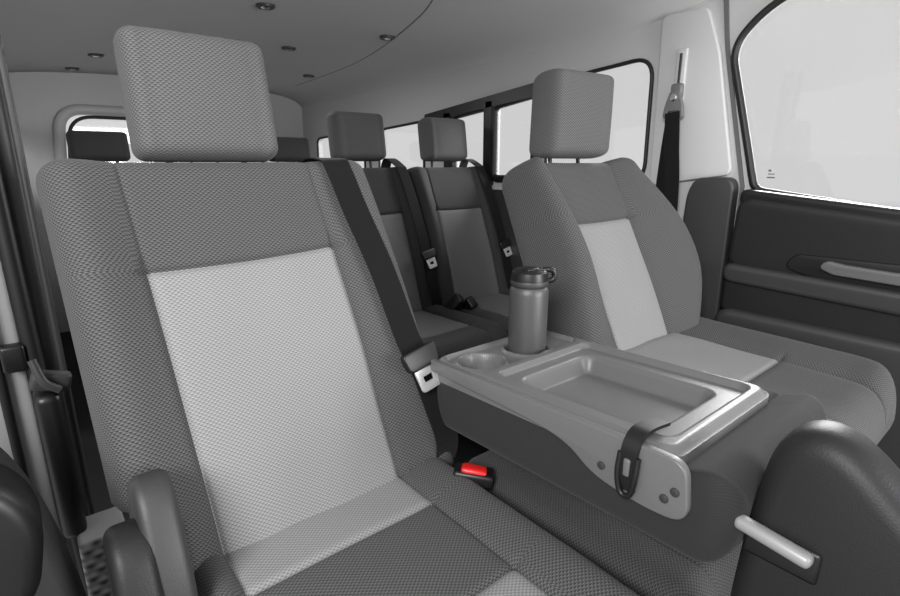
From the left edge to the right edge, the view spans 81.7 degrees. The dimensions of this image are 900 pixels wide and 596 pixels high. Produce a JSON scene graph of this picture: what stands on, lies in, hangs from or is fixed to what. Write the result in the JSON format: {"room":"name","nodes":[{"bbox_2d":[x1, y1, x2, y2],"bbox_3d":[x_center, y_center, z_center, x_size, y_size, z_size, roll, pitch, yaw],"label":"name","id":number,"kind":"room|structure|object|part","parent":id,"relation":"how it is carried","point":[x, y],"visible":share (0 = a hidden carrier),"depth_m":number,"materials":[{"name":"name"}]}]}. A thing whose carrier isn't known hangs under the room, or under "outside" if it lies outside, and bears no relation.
{"room":"vehicle interior","nodes":[
{"label":"vehicle interior","id":0,"kind":"room"},
{"bbox_2d":[0,342,27,373],"bbox_3d":[-0.787,0.108,0.938,0.035,0.050,0.030,-12,19,-38],"label":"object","id":1,"kind":"structure","parent":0,"point":[13,358],"depth_m":0.93,"materials":[{"name":"black plastic"}]},
{"bbox_2d":[9,72,303,332],"bbox_3d":[-1.811,-0.651,3.446,1.870,1.530,0.030,-12,19,-38],"label":"wall","id":2,"kind":"structure","parent":0,"point":[38,97],"depth_m":2.97,"materials":[{"name":"grey plastic"}]},
{"bbox_2d":[53,104,270,161],"bbox_3d":[-1.780,-0.900,3.367,1.293,0.607,0.060,-12,19,-38],"label":"hatch trim","id":3,"kind":"object","parent":2,"relation":"attached to","point":[60,121],"visible":0.24,"depth_m":2.97,"materials":[{"name":"grey plastic"}]},
{"bbox_2d":[68,115,125,158],"bbox_3d":[-1.767,-0.877,3.357,1.173,0.529,0.020,-12,19,-38],"label":"seal","id":4,"kind":"object","parent":3,"relation":"attached to","point":[76,120],"depth_m":3.03,"materials":[{"name":"black rubber"}]},
{"bbox_2d":[60,331,488,568],"bbox_3d":[-0.318,0.529,1.944,1.860,0.001,4.700,-12,19,-38],"label":"floor","id":5,"kind":"structure","parent":0,"point":[467,449],"depth_m":1.90,"materials":[{"name":"black carpet"}]},
{"bbox_2d":[0,167,88,595],"bbox_3d":[-0.757,-0.030,0.913,0.076,1.602,0.036,6,16,23],"label":"pillar","id":6,"kind":"structure","parent":5,"relation":"on","point":[10,259],"depth_m":0.92,"materials":[{"name":"black plastic"}]},
{"bbox_2d":[0,79,88,515],"bbox_3d":[-0.784,-0.046,0.974,0.030,1.600,0.050,-12,19,-38],"label":"trim","id":7,"kind":"structure","parent":6,"relation":"attached to","point":[8,160],"depth_m":0.94,"materials":[{"name":"grey plastic"}]},
{"bbox_2d":[0,33,95,514],"bbox_3d":[-0.748,-0.042,0.959,0.012,1.600,0.011,-12,19,-38],"label":"seal","id":8,"kind":"object","parent":6,"relation":"attached to","point":[4,75],"visible":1,"depth_m":0.95,"materials":[{"name":"grey rubber"}]},
{"bbox_2d":[29,370,71,391],"bbox_3d":[-0.720,0.149,0.938,0.063,0.047,0.030,-12,19,-38],"label":"latch bracket","id":9,"kind":"object","parent":6,"relation":"attached to","point":[63,378],"visible":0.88,"depth_m":0.93,"materials":[{"name":"grey plastic"}]},
{"bbox_2d":[27,359,62,392],"bbox_3d":[-0.709,0.137,0.911,0.041,0.067,0.024,-12,19,-38],"label":"lever","id":10,"kind":"object","parent":9,"relation":"attached to","point":[34,366],"depth_m":0.90,"materials":[{"name":"grey plastic"}]},
{"bbox_2d":[33,391,86,538],"bbox_3d":[-0.741,0.311,0.990,0.040,0.300,0.080,-12,19,-38],"label":"cover","id":11,"kind":"object","parent":6,"relation":"attached to","point":[48,405],"visible":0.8,"depth_m":0.96,"materials":[{"name":"black plastic"}]},
{"bbox_2d":[66,130,130,162],"bbox_3d":[-1.449,-0.300,2.283,0.440,0.853,0.748,-12,19,-38],"label":"seat","id":12,"kind":"object","parent":5,"relation":"on","point":[106,146],"visible":0.09,"depth_m":2.39,"materials":[{"name":"fabric"}]},
{"bbox_2d":[77,507,124,595],"bbox_3d":[-0.691,0.592,1.065,0.080,0.300,0.100,-12,19,-38],"label":"plate","id":13,"kind":"object","parent":5,"relation":"on","point":[90,541],"visible":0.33,"depth_m":1.00,"materials":[{"name":"dark grey plastic"}]},
{"bbox_2d":[269,137,309,161],"bbox_3d":[-0.740,-0.448,2.850,0.440,0.853,0.748,-12,19,-38],"label":"seat","id":14,"kind":"object","parent":5,"relation":"on","point":[290,149],"visible":0.13,"depth_m":2.97,"materials":[{"name":"fabric"}]},
{"bbox_2d":[36,25,639,595],"bbox_3d":[-0.165,0.194,0.799,0.630,1.213,0.927,-12,19,-38],"label":"seat","id":15,"kind":"object","parent":5,"relation":"on","point":[260,385],"visible":1,"depth_m":0.87,"materials":[{"name":"fabric"}]},
{"bbox_3d":[-0.321,0.087,0.976,0.619,0.674,0.357,-12,19,-38],"label":"backrest","id":16,"kind":"part","parent":15,"relation":"part of","materials":[{"name":"fabric"}]},
{"bbox_2d":[194,458,639,595],"bbox_3d":[-0.055,0.475,0.774,0.518,0.152,0.640,-12,19,-38],"label":"seat cushion","id":17,"kind":"object","parent":15,"relation":"on","point":[395,526],"depth_m":0.83,"materials":[{"name":"fabric"}]},
{"bbox_3d":[-0.046,0.152,1.030,0.059,0.063,0.025,-13,20,-42],"label":"belt tongue plate","id":18,"kind":"part","parent":15,"relation":"part of","materials":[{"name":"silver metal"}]},
{"bbox_2d":[453,462,493,489],"bbox_3d":[0.045,0.344,1.013,0.079,0.043,0.047,2,15,8],"label":"seat belt buckle","id":19,"kind":"object","parent":15,"relation":"attached to","point":[483,476],"visible":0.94,"depth_m":0.99,"materials":[{"name":"black plastic"}]},
{"bbox_2d":[326,111,507,358],"bbox_3d":[-0.154,-0.098,1.975,0.501,1.188,0.760,-12,19,-38],"label":"seat","id":20,"kind":"object","parent":5,"relation":"on","point":[354,136],"visible":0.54,"depth_m":2.07,"materials":[{"name":"fabric"}]},
{"bbox_3d":[-0.301,-0.210,2.080,0.440,0.611,0.316,-12,19,-38],"label":"backrest","id":21,"kind":"part","parent":20,"relation":"part of","materials":[{"name":"fabric"}]},
{"bbox_3d":[-0.077,-0.147,2.113,0.052,0.056,0.020,-14,20,-42],"label":"belt tongue plate","id":22,"kind":"part","parent":20,"relation":"part of","materials":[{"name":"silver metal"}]},
{"bbox_2d":[413,305,507,358],"bbox_3d":[-0.095,0.154,1.917,0.440,0.157,0.500,-12,19,-38],"label":"seat cushion","id":23,"kind":"object","parent":20,"relation":"on","point":[452,330],"depth_m":1.85,"materials":[{"name":"fabric"}]},
{"bbox_2d":[407,117,511,332],"bbox_3d":[0.162,-0.164,2.227,0.440,1.188,0.760,-12,19,-38],"label":"seat","id":24,"kind":"object","parent":5,"relation":"on","point":[458,205],"visible":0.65,"depth_m":2.29,"materials":[{"name":"fabric"}]},
{"bbox_3d":[0.038,-0.280,2.352,0.440,0.611,0.316,-12,19,-38],"label":"backrest","id":25,"kind":"part","parent":24,"relation":"part of","materials":[{"name":"fabric"}]},
{"bbox_2d":[444,289,509,332],"bbox_3d":[0.244,0.084,2.188,0.440,0.157,0.500,-12,19,-38],"label":"seat cushion","id":26,"kind":"object","parent":24,"relation":"on","point":[493,304],"depth_m":2.19,"materials":[{"name":"fabric"}]},
{"bbox_3d":[0.263,-0.218,2.384,0.052,0.056,0.020,-14,20,-42],"label":"belt tongue plate","id":27,"kind":"part","parent":24,"relation":"part of","materials":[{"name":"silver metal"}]},
{"bbox_2d":[468,450,742,595],"bbox_3d":[0.320,0.541,1.071,0.398,0.395,0.500,-12,19,-38],"label":"seat cushion","id":28,"kind":"object","parent":5,"relation":"on","point":[647,566],"visible":0.22,"depth_m":0.85,"materials":[{"name":"fabric"}]},
{"bbox_2d":[430,331,826,562],"bbox_3d":[0.285,0.202,0.957,0.411,0.179,0.595,-12,19,-38],"label":"console","id":29,"kind":"object","parent":28,"relation":"on","point":[675,453],"visible":0.98,"depth_m":0.81,"materials":[{"name":"plastic"}]},
{"bbox_2d":[508,266,557,354],"bbox_3d":[0.170,0.042,1.105,0.092,0.220,0.081,-12,19,-38],"label":"water bottle","id":30,"kind":"object","parent":29,"relation":"on","point":[528,294],"visible":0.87,"depth_m":1.07,"materials":[{"name":"metal"},{"name":"black plastic"}]},
{"bbox_3d":[0.165,-0.043,1.079,0.078,0.036,0.078,-12,19,-38],"label":"lid","id":31,"kind":"part","parent":30,"relation":"part of","materials":[{"name":"black plastic"}]},
{"bbox_3d":[0.209,-0.048,1.086,0.031,0.035,0.013,1,15,2],"label":"handle","id":32,"kind":"part","parent":30,"relation":"part of","materials":[{"name":"black plastic"}]},
{"bbox_3d":[0.132,0.198,0.850,0.014,0.087,0.533,-12,19,-38],"label":"plate","id":33,"kind":"part","parent":29,"relation":"part of","materials":[{"name":"grey plastic"}]},
{"bbox_2d":[437,331,768,462],"bbox_3d":[0.251,0.163,0.969,0.330,0.078,0.518,-12,19,-38],"label":"tray","id":34,"kind":"object","parent":29,"relation":"on","point":[603,388],"depth_m":0.92,"materials":[{"name":"grey plastic"}]},
{"bbox_2d":[502,68,895,444],"bbox_3d":[0.618,0.032,1.369,0.637,1.240,0.868,-12,19,-38],"label":"seat","id":35,"kind":"object","parent":5,"relation":"on","point":[626,263],"visible":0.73,"depth_m":1.40,"materials":[{"name":"fabric"}]},
{"bbox_3d":[0.470,-0.104,1.520,0.633,0.596,0.363,-12,19,-38],"label":"backrest","id":36,"kind":"part","parent":35,"relation":"part of","materials":[{"name":"fabric"}]},
{"bbox_2d":[625,317,895,444],"bbox_3d":[0.728,0.229,1.306,0.600,0.179,0.550,-12,19,-38],"label":"seat cushion","id":37,"kind":"object","parent":35,"relation":"on","point":[854,391],"depth_m":1.31,"materials":[{"name":"fabric"}]},
{"bbox_2d":[730,420,899,595],"bbox_3d":[0.542,0.547,0.521,0.144,0.734,0.531,-12,19,-38],"label":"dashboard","id":38,"kind":"object","parent":5,"relation":"on","point":[824,519],"visible":1,"depth_m":0.58,"materials":[{"name":"black plastic"}]},
{"bbox_3d":[0.380,0.285,0.613,0.020,0.023,0.085,-11,18,-35],"label":"box pull handle","id":39,"kind":"part","parent":38,"relation":"part of","materials":[{"name":"grey metal"}]},
{"bbox_2d":[0,0,704,106],"bbox_3d":[-0.697,-1.038,1.951,1.923,0.330,3.500,-12,19,-38],"label":"ceiling","id":40,"kind":"structure","parent":0,"point":[327,36],"depth_m":2.08,"materials":[{"name":"grey fabric"}]},
{"bbox_2d":[65,67,78,70],"bbox_3d":[-2.049,-1.242,2.820,0.068,0.014,0.068,-12,19,-38],"label":"recessed light","id":41,"kind":"object","parent":40,"relation":"in","point":[67,68],"depth_m":2.81,"materials":[{"name":"grey plastic"}]},
{"bbox_2d":[88,53,103,57],"bbox_3d":[-1.716,-1.174,2.519,0.068,0.014,0.068,-12,19,-38],"label":"recessed light","id":42,"kind":"object","parent":40,"relation":"in","point":[96,55],"depth_m":2.50,"materials":[{"name":"grey plastic"}]},
{"bbox_2d":[256,2,274,9],"bbox_3d":[-0.663,-1.047,1.870,0.068,0.014,0.068,-12,19,-38],"label":"recessed light","id":43,"kind":"object","parent":40,"relation":"in","point":[262,5],"depth_m":1.85,"materials":[{"name":"grey plastic"}]},
{"bbox_2d":[281,46,295,50],"bbox_3d":[-0.762,-1.179,2.462,0.068,0.014,0.068,-12,19,-38],"label":"recessed light","id":44,"kind":"object","parent":40,"relation":"in","point":[287,48],"depth_m":2.44,"materials":[{"name":"grey plastic"}]},
{"bbox_2d":[303,74,314,77],"bbox_3d":[-0.827,-1.297,3.046,0.068,0.014,0.068,-12,19,-38],"label":"recessed light","id":45,"kind":"object","parent":40,"relation":"in","point":[305,75],"depth_m":3.02,"materials":[{"name":"grey plastic"}]},
{"bbox_2d":[379,34,394,39],"bbox_3d":[-0.272,-1.125,2.251,0.068,0.014,0.068,-12,19,-38],"label":"recessed light","id":46,"kind":"object","parent":40,"relation":"in","point":[383,37],"depth_m":2.23,"materials":[{"name":"grey plastic"}]},
{"bbox_2d":[443,113,450,166],"bbox_3d":[-0.009,-0.755,2.632,0.020,0.340,0.050,-12,19,-38],"label":"window post","id":47,"kind":"object","parent":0,"point":[446,164],"depth_m":2.63,"materials":[{"name":"black plastic"}]},
{"bbox_2d":[302,0,739,224],"bbox_3d":[-0.087,-0.480,2.845,0.030,1.500,3.160,-12,19,-38],"label":"wall","id":48,"kind":"structure","parent":0,"point":[408,102],"depth_m":2.29,"materials":[{"name":"grey plastic"}]},
{"bbox_2d":[317,136,365,167],"bbox_3d":[-0.742,-0.971,3.505,0.014,0.272,0.663,-12,19,-38],"label":"seal","id":49,"kind":"object","parent":48,"relation":"attached to","point":[323,137],"visible":0.34,"depth_m":3.70,"materials":[{"name":"black rubber"}]},
{"bbox_2d":[296,0,432,85],"bbox_3d":[-0.381,-1.146,2.330,0.197,0.089,2.420,-7,16,-25],"label":"trim","id":50,"kind":"structure","parent":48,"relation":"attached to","point":[432,0],"depth_m":2.39,"materials":[{"name":"grey plastic"}]},
{"bbox_2d":[378,121,424,167],"bbox_3d":[-0.283,-0.843,2.965,0.014,0.296,0.463,-12,19,-38],"label":"seal","id":51,"kind":"object","parent":48,"relation":"attached to","point":[415,122],"visible":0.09,"depth_m":2.92,"materials":[{"name":"black rubber"}]},
{"bbox_2d":[450,108,484,166],"bbox_3d":[0.096,-0.745,2.517,0.036,0.351,0.274,-12,19,-38],"label":"seal","id":52,"kind":"object","parent":48,"relation":"attached to","point":[459,116],"visible":0.27,"depth_m":2.44,"materials":[{"name":"black rubber"}]},
{"bbox_2d":[424,83,532,117],"bbox_3d":[0.128,-0.902,2.423,0.020,0.118,0.800,-12,19,-38],"label":"window frame","id":53,"kind":"structure","parent":48,"relation":"in","point":[526,91],"depth_m":2.35,"materials":[{"name":"black plastic"}]},
{"bbox_2d":[484,101,492,184],"bbox_3d":[0.182,-0.712,2.405,0.020,0.370,0.040,-12,19,-38],"label":"window post","id":54,"kind":"object","parent":53,"relation":"attached to","point":[488,111],"visible":0.69,"depth_m":2.39,"materials":[{"name":"black plastic"}]},
{"bbox_2d":[492,189,522,269],"bbox_3d":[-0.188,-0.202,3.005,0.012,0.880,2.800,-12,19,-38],"label":"belt","id":55,"kind":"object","parent":48,"relation":"attached to","point":[515,258],"depth_m":2.40,"materials":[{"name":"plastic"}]},
{"bbox_2d":[491,97,533,182],"bbox_3d":[0.282,-0.702,2.295,0.036,0.381,0.279,-12,19,-38],"label":"seal","id":56,"kind":"object","parent":48,"relation":"attached to","point":[495,177],"visible":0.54,"depth_m":2.37,"materials":[{"name":"black rubber"}]},
{"bbox_2d":[544,58,653,172],"bbox_3d":[0.547,-0.655,1.977,0.014,0.428,0.467,-12,19,-38],"label":"seal","id":57,"kind":"object","parent":48,"relation":"attached to","point":[638,60],"visible":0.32,"depth_m":1.81,"materials":[{"name":"black rubber"}]},
{"bbox_2d":[650,7,732,184],"bbox_3d":[0.791,-0.637,1.673,0.024,0.539,0.278,-12,19,-38],"label":"pillar","id":58,"kind":"structure","parent":48,"relation":"attached to","point":[704,134],"depth_m":1.66,"materials":[{"name":"grey plastic"}]},
{"bbox_2d":[656,48,688,210],"bbox_3d":[0.739,-0.235,1.793,0.045,1.155,0.104,-12,19,-38],"label":"belt","id":59,"kind":"object","parent":58,"relation":"attached to","point":[667,182],"visible":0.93,"depth_m":1.70,"materials":[{"name":"black fabric"}]},
{"bbox_3d":[0.739,-0.671,1.691,0.020,0.050,0.040,-12,19,-38],"label":"adjuster knob","id":60,"kind":"part","parent":59,"relation":"part of","materials":[{"name":"grey plastic"}]},
{"bbox_3d":[0.747,-0.717,1.686,0.012,0.170,0.035,-12,19,-38],"label":"height adjuster rail","id":61,"kind":"part","parent":59,"relation":"part of","materials":[{"name":"grey plastic"}]},
{"bbox_2d":[683,177,738,319],"bbox_3d":[0.828,0.069,1.788,0.046,0.945,0.190,-12,19,-38],"label":"pillar","id":62,"kind":"structure","parent":48,"relation":"attached to","point":[711,203],"depth_m":1.67,"materials":[{"name":"grey plastic"}]},
{"bbox_2d":[721,278,899,342],"bbox_3d":[1.329,0.115,1.149,0.054,0.134,1.399,-12,19,-38],"label":"panel","id":63,"kind":"object","parent":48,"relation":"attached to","point":[879,325],"depth_m":1.47,"materials":[{"name":"black plastic"}]},
{"bbox_2d":[729,0,899,285],"bbox_3d":[1.319,-0.124,1.115,0.111,1.680,1.630,-12,19,-38],"label":"door","id":64,"kind":"structure","parent":48,"relation":"in","point":[742,12],"depth_m":1.51,"materials":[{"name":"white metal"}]},
{"bbox_2d":[724,0,744,263],"bbox_3d":[0.867,-0.184,1.702,0.008,1.500,0.135,-12,19,-38],"label":"seal","id":65,"kind":"object","parent":64,"relation":"attached to","point":[726,2],"visible":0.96,"depth_m":1.59,"materials":[{"name":"grey rubber"}]},
{"bbox_3d":[1.350,-0.131,1.140,0.030,1.680,1.630,-12,19,-38],"label":"frame","id":66,"kind":"part","parent":64,"relation":"part of","materials":[{"name":"grey plastic"}]},
{"bbox_2d":[731,0,879,205],"bbox_3d":[1.324,-0.467,1.055,0.022,0.880,1.481,-12,19,-38],"label":"seal","id":67,"kind":"object","parent":64,"relation":"attached to","point":[735,69],"visible":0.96,"depth_m":1.56,"materials":[{"name":"black rubber"}]},
{"bbox_2d":[714,308,899,468],"bbox_3d":[1.322,0.426,1.223,0.086,0.556,1.410,-12,19,-38],"label":"pocket","id":68,"kind":"object","parent":64,"relation":"attached to","point":[886,353],"visible":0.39,"depth_m":1.41,"materials":[{"name":"grey plastic"}]},
{"bbox_2d":[723,263,899,315],"bbox_3d":[1.318,0.076,1.129,0.058,0.112,1.402,-12,19,-38],"label":"armrest","id":69,"kind":"object","parent":64,"relation":"attached to","point":[853,295],"visible":0.94,"depth_m":1.44,"materials":[{"name":"grey plastic"}]},
{"bbox_2d":[729,199,899,274],"bbox_3d":[1.335,-0.042,1.110,0.056,0.277,1.406,-12,19,-38],"label":"panel","id":70,"kind":"object","parent":64,"relation":"attached to","point":[766,234],"visible":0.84,"depth_m":1.46,"materials":[{"name":"black plastic"}]},
{"bbox_2d":[740,189,899,219],"bbox_3d":[1.336,-0.109,1.090,0.044,0.183,1.389,-12,19,-38],"label":"ledge","id":71,"kind":"object","parent":64,"relation":"attached to","point":[829,204],"visible":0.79,"depth_m":1.42,"materials":[{"name":"black plastic"}]},
{"bbox_2d":[787,254,899,291],"bbox_3d":[1.158,-0.037,1.296,0.022,0.091,0.569,-12,19,-38],"label":"armrest recess","id":72,"kind":"object","parent":64,"relation":"attached to","point":[807,265],"visible":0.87,"depth_m":1.41,"materials":[{"name":"black plastic"}]},
{"bbox_3d":[1.158,-0.036,1.267,0.022,0.051,0.437,-12,19,-38],"label":"pull handle","id":73,"kind":"part","parent":64,"relation":"part of","materials":[{"name":"grey plastic"}]},
{"bbox_3d":[-1.674,-0.217,1.912,0.030,1.460,2.630,-12,19,-38],"label":"wall","id":74,"kind":"structure","parent":0,"visible":0},
{"bbox_2d":[0,261,66,545],"bbox_3d":[-0.872,-0.028,0.903,0.160,1.600,0.050,-12,19,-38],"label":"door","id":75,"kind":"structure","parent":74,"relation":"in","point":[21,395],"depth_m":0.99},
{"bbox_2d":[0,359,28,477],"bbox_3d":[-0.819,-0.028,0.902,0.016,1.600,0.015,-12,19,-38],"label":"seal","id":76,"kind":"object","parent":75,"relation":"attached to","point":[5,398],"visible":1,"depth_m":0.96,"materials":[{"name":"black rubber"}]},
{"bbox_2d":[0,447,86,595],"bbox_3d":[-0.797,0.523,0.497,0.767,0.788,0.165,-12,19,-38],"label":"door","id":77,"kind":"structure","parent":74,"relation":"attached to","point":[60,576],"depth_m":0.61,"materials":[{"name":"grey plastic"}]},
{"bbox_3d":[-0.609,0.282,0.545,0.284,0.215,0.090,-12,19,-38],"label":"door grab handle","id":78,"kind":"part","parent":77,"relation":"part of","materials":[{"name":"black plastic"}]}
]}

